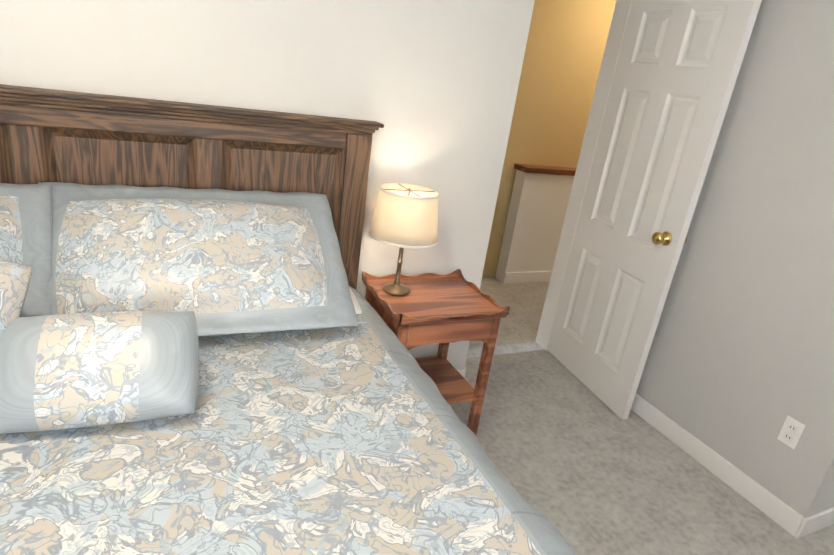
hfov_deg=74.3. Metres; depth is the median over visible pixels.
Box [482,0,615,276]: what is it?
wall
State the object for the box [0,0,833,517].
wall
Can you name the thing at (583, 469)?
floor carpet
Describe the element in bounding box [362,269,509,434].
nightstand
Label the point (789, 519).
trim
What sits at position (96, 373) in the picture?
pillow
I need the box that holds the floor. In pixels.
[467,277,548,357]
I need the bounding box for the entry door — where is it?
[546,0,761,418]
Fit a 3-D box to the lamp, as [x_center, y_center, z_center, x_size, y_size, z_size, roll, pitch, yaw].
[-0.058,-0.148,2.214,0.278,0.431,0.278,-2,23,-26]
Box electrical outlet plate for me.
[777,415,804,448]
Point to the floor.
(519, 326)
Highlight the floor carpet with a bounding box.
[449,349,833,554]
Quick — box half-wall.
[495,170,573,283]
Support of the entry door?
in the wall at (738, 368)
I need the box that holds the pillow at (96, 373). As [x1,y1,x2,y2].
[0,311,199,434]
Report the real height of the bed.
1.290 m
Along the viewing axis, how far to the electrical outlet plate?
2.16 m
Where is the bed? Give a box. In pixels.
[0,84,574,554]
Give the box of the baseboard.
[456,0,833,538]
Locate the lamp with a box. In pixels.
[369,183,437,295]
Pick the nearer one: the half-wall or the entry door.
the entry door

